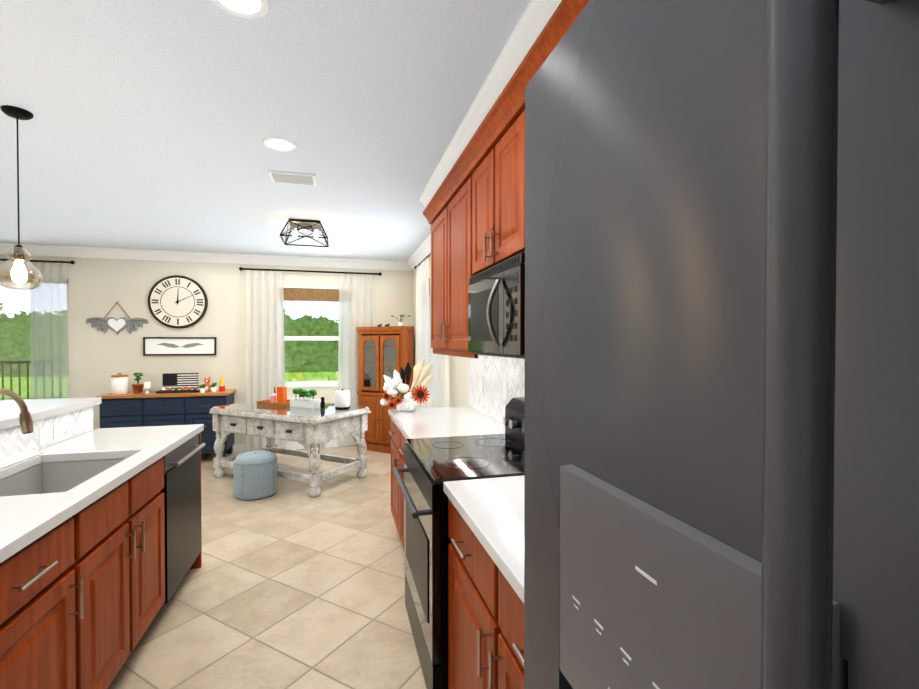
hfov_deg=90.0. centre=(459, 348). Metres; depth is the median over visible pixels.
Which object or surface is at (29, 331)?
sliding door
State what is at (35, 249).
crown molding
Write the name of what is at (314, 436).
table
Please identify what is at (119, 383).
decorative canister
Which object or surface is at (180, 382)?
flag sign
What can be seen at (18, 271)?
pendant light
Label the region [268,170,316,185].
ceiling vent
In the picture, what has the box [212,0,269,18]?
recessed light
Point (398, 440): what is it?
base cabinet
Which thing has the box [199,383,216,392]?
plants
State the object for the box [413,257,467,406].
wall
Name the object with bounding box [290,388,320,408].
table plant
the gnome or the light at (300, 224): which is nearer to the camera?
the light at (300, 224)
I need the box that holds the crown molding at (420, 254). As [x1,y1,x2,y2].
[404,234,430,269]
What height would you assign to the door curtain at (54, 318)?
2.399 m
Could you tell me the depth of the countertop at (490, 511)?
1.57 m
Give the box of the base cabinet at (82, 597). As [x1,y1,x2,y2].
[0,509,87,688]
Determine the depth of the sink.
2.16 m
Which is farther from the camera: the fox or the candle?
the fox
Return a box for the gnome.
[219,376,224,390]
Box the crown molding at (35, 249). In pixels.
[0,243,412,270]
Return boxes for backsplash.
[468,355,524,421]
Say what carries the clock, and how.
attached to the wall at (100, 287)
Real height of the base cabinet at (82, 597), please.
0.876 m
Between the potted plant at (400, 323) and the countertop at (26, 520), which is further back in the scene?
the potted plant at (400, 323)
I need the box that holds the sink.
[0,458,125,496]
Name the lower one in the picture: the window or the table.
the table
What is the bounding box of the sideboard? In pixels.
[95,389,235,456]
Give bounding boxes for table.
[209,407,370,497]
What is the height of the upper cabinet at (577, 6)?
1.095 m
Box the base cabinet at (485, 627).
[448,498,523,688]
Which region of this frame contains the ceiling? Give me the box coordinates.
[0,0,529,260]
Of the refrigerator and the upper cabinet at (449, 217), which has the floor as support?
the refrigerator
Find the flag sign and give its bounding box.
[156,373,199,392]
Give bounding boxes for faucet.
[0,388,33,433]
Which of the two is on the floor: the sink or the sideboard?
the sideboard
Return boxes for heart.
[86,302,147,334]
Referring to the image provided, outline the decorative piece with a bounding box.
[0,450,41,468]
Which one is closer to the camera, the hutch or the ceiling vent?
the ceiling vent
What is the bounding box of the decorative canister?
[111,373,127,393]
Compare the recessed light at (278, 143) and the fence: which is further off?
the fence
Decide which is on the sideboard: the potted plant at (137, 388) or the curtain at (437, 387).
the potted plant at (137, 388)
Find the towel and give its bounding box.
[320,389,349,408]
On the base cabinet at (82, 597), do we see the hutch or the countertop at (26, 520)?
the countertop at (26, 520)
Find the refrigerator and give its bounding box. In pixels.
[524,0,918,688]
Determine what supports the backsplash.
attached to the wall at (458, 377)
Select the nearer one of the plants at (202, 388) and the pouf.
the pouf
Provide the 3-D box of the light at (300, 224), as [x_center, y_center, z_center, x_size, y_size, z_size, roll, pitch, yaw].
[-1.476,-1.108,4.406,0.422,0.175,0.422,0,1,-15]
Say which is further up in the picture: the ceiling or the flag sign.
the ceiling
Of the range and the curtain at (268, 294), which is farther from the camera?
the curtain at (268, 294)
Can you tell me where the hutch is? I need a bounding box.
[356,326,413,453]
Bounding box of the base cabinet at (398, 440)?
[389,418,405,549]
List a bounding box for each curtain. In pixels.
[0,259,74,398]
[239,267,381,451]
[415,253,449,407]
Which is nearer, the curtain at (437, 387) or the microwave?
the microwave
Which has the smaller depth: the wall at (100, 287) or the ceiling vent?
the ceiling vent
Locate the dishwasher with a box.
[161,433,205,603]
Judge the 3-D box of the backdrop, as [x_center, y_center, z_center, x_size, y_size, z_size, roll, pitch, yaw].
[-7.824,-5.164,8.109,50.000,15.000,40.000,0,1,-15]
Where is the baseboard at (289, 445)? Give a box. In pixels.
[201,439,356,453]
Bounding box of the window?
[283,285,338,387]
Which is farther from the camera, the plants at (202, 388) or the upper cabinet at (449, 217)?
the plants at (202, 388)
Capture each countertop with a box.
[0,424,203,562]
[388,406,523,603]
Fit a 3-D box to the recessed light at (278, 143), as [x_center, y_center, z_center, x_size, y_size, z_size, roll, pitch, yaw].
[-1.031,-1.169,2.640,0.188,0.007,0.188,0,1,-15]
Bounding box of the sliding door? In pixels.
[0,278,68,399]
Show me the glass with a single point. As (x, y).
(327, 410)
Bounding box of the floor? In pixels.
[108,446,426,688]
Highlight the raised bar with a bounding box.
[0,397,100,459]
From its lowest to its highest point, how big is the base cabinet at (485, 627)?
0.876 m
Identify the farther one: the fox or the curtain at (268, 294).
the curtain at (268, 294)
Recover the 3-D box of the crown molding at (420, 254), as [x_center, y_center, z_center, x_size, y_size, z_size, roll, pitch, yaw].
[-0.331,-1.147,5.119,0.100,0.115,2.790,0,1,-15]
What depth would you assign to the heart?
5.63 m
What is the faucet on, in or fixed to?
on the countertop at (26, 520)
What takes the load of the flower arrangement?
on the countertop at (490, 511)
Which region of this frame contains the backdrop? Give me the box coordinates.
[0,282,338,397]
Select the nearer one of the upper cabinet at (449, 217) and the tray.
the upper cabinet at (449, 217)
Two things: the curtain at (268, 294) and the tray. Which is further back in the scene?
the curtain at (268, 294)
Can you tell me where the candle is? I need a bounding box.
[144,382,149,393]
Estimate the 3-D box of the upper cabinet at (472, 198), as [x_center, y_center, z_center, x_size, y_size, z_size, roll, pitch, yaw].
[0.322,-0.725,2.219,0.329,0.675,0.760,0,1,-15]
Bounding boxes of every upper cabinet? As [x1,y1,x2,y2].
[427,152,477,355]
[471,76,522,276]
[523,0,589,252]
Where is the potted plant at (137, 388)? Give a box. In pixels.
[132,373,143,392]
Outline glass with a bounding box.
[213,399,366,417]
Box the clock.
[148,275,207,327]
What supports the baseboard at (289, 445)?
attached to the wall at (100, 287)
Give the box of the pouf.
[232,450,277,499]
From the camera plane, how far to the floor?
2.59 m
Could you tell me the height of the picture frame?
0.230 m
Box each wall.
[0,254,412,444]
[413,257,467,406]
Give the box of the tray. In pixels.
[257,387,289,406]
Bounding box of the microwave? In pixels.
[468,252,524,358]
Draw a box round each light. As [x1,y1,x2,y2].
[0,105,42,289]
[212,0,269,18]
[262,137,296,151]
[280,219,328,246]
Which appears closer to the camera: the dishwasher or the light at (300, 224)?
the dishwasher
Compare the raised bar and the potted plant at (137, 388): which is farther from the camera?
the potted plant at (137, 388)
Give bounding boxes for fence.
[0,360,62,399]
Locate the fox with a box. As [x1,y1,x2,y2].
[204,376,210,390]
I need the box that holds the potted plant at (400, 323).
[377,315,409,326]
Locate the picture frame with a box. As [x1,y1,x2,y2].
[143,337,215,355]
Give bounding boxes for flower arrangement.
[380,359,433,411]
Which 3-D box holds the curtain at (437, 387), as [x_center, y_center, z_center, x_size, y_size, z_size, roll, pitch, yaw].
[-0.299,0.162,4.994,0.109,2.399,1.826,0,1,-15]
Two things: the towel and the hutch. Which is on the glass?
the towel
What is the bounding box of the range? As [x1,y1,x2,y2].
[393,397,524,688]

